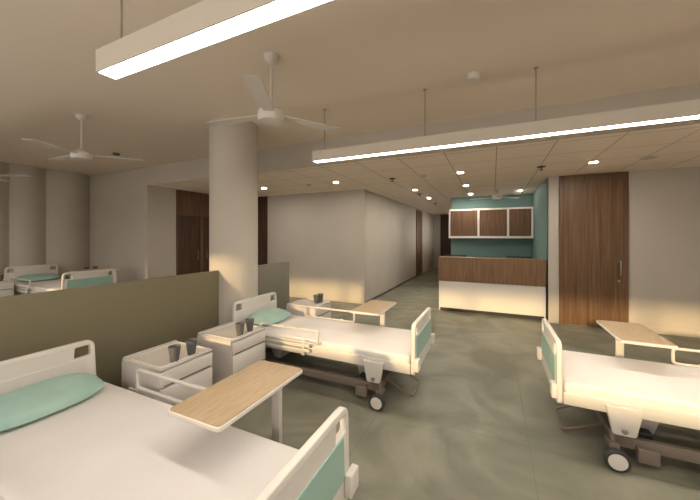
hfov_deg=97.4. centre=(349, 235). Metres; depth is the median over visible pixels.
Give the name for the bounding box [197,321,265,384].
locker
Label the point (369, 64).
ceiling
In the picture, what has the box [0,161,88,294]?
wall
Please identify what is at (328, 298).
baseboard
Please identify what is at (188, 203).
trim
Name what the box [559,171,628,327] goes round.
door
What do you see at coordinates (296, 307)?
locker
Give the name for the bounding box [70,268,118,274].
table
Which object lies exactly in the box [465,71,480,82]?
smoke detector
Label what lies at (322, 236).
wall
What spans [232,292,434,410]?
hospital bed
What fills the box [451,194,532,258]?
wall
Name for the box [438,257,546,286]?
panel
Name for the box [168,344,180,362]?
tumbler
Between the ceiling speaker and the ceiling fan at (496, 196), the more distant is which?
the ceiling fan at (496, 196)
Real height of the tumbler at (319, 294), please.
0.122 m
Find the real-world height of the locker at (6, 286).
0.615 m
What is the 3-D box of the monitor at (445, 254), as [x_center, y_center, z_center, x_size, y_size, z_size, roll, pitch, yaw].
[2.426,0.640,7.071,0.480,0.420,0.150,0,0,25]
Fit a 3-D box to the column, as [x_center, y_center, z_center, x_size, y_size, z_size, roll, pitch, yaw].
[-1.554,0.060,4.130,0.610,3.090,0.610,0,0,25]
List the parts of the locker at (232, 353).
drawer, drawer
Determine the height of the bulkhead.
0.392 m
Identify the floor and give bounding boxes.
[230,268,699,499]
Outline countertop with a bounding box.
[440,256,544,259]
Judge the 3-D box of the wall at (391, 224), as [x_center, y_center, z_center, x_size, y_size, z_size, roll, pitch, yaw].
[2.267,0.255,11.556,0.150,2.700,9.130,0,0,25]
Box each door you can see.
[178,215,199,274]
[203,217,208,271]
[258,196,267,264]
[416,210,421,276]
[440,214,450,255]
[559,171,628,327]
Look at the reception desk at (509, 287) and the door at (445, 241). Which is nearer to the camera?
the reception desk at (509, 287)
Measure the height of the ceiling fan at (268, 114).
0.546 m
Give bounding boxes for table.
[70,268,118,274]
[168,360,301,443]
[350,300,395,326]
[596,320,677,357]
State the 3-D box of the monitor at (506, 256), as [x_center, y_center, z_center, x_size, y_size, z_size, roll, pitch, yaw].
[3.587,0.640,6.532,0.480,0.420,0.150,0,0,25]
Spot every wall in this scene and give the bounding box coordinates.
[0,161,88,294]
[0,262,288,387]
[89,167,175,282]
[268,190,366,301]
[367,191,433,300]
[434,214,445,267]
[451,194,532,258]
[533,178,547,318]
[547,167,699,330]
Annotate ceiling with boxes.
[0,0,699,174]
[151,124,699,213]
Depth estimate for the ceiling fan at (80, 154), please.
3.77 m
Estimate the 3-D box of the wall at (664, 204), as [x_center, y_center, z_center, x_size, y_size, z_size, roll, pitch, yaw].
[4.911,0.255,5.194,2.670,2.700,0.120,0,0,25]
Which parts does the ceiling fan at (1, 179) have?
blade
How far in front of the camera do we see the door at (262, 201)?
8.49 m
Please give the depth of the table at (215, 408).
1.68 m
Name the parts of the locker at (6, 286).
drawer, drawer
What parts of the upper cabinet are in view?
door, door, door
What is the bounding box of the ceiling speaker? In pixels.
[640,156,656,159]
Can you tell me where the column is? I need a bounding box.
[209,117,257,324]
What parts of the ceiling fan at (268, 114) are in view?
blade, blade, rod, motor, blade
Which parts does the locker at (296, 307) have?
drawer, drawer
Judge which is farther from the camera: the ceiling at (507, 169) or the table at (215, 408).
the ceiling at (507, 169)
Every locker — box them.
[0,279,13,296]
[122,340,211,400]
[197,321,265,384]
[286,298,330,317]
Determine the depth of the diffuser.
2.75 m
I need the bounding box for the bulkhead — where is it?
[147,83,699,184]
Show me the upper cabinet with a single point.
(512, 222)
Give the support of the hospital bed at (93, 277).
on the floor
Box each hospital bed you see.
[0,340,358,499]
[4,264,116,294]
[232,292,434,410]
[537,318,699,472]
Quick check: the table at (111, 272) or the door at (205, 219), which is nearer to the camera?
the table at (111, 272)
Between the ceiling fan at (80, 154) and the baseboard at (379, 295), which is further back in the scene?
the baseboard at (379, 295)
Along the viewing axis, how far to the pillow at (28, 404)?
1.91 m
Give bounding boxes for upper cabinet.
[449,207,533,237]
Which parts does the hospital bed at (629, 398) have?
colour panel, footboard, leg, mattress, frame, rail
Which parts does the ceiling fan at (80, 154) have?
blade, blade, rod, motor, blade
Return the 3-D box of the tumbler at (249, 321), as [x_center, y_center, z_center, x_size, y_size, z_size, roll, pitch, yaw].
[-1.061,0.942,3.258,0.092,0.122,0.092,0,0,25]
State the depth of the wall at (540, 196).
6.51 m
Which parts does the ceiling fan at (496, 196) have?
motor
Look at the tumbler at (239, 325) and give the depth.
3.08 m
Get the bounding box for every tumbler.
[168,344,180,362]
[185,338,196,354]
[235,322,244,335]
[245,318,253,331]
[313,294,318,303]
[318,293,322,301]
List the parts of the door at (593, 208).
handle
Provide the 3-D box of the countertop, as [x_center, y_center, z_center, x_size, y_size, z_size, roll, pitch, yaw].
[2.876,0.465,6.372,1.985,0.025,0.260,0,0,25]
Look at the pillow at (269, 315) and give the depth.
3.88 m
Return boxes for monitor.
[445,254,466,256]
[506,256,531,258]
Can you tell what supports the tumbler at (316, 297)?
on the locker at (296, 307)
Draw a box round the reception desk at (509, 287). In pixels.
[438,256,546,319]
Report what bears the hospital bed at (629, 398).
on the floor
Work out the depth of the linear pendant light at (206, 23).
1.37 m
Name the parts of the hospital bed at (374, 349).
headboard, panel, rail, rail, mattress, frame, leg, footboard, colour panel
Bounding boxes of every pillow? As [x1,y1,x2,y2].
[0,373,105,431]
[15,273,59,281]
[246,308,290,325]
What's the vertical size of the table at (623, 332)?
0.751 m
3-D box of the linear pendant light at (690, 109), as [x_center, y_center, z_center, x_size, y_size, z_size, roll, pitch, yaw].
[1.949,-1.182,2.568,5.230,0.606,0.100,0,0,25]
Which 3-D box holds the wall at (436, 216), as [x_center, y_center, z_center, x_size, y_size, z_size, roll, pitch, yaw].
[5.067,0.255,15.399,1.990,2.700,0.200,0,0,25]
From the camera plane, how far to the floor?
2.68 m
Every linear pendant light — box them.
[96,0,335,79]
[312,66,699,162]
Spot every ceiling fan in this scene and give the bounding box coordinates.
[0,175,31,181]
[23,113,142,161]
[206,52,339,131]
[471,190,518,199]
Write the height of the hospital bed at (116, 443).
0.805 m
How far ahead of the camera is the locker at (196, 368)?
2.49 m
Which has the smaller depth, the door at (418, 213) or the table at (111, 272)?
the table at (111, 272)
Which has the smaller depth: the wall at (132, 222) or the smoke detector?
the smoke detector
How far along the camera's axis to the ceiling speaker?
4.28 m
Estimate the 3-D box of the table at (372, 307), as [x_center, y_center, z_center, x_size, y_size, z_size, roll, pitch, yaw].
[0.302,1.230,3.758,0.376,0.751,0.683,0,0,25]
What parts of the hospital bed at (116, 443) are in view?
panel, headboard, mattress, rail, footboard, colour panel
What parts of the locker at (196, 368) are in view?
drawer, drawer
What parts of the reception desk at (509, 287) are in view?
panel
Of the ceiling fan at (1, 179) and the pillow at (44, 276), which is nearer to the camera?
the ceiling fan at (1, 179)
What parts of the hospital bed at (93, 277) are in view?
rail, frame, headboard, panel, mattress, footboard, colour panel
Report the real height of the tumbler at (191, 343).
0.122 m
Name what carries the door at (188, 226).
in the wall
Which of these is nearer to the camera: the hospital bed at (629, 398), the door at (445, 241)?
the hospital bed at (629, 398)
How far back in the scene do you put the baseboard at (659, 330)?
4.96 m
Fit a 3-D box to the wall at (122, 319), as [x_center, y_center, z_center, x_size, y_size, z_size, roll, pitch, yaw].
[-2.143,1.018,2.804,0.050,1.175,5.240,0,0,25]
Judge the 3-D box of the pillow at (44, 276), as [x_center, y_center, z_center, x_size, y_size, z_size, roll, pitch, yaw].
[-6.363,0.845,6.287,0.377,0.129,0.660,0,0,27]
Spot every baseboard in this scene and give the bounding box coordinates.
[289,293,364,303]
[365,276,415,302]
[645,326,699,337]
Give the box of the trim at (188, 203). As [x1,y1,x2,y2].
[176,189,208,274]

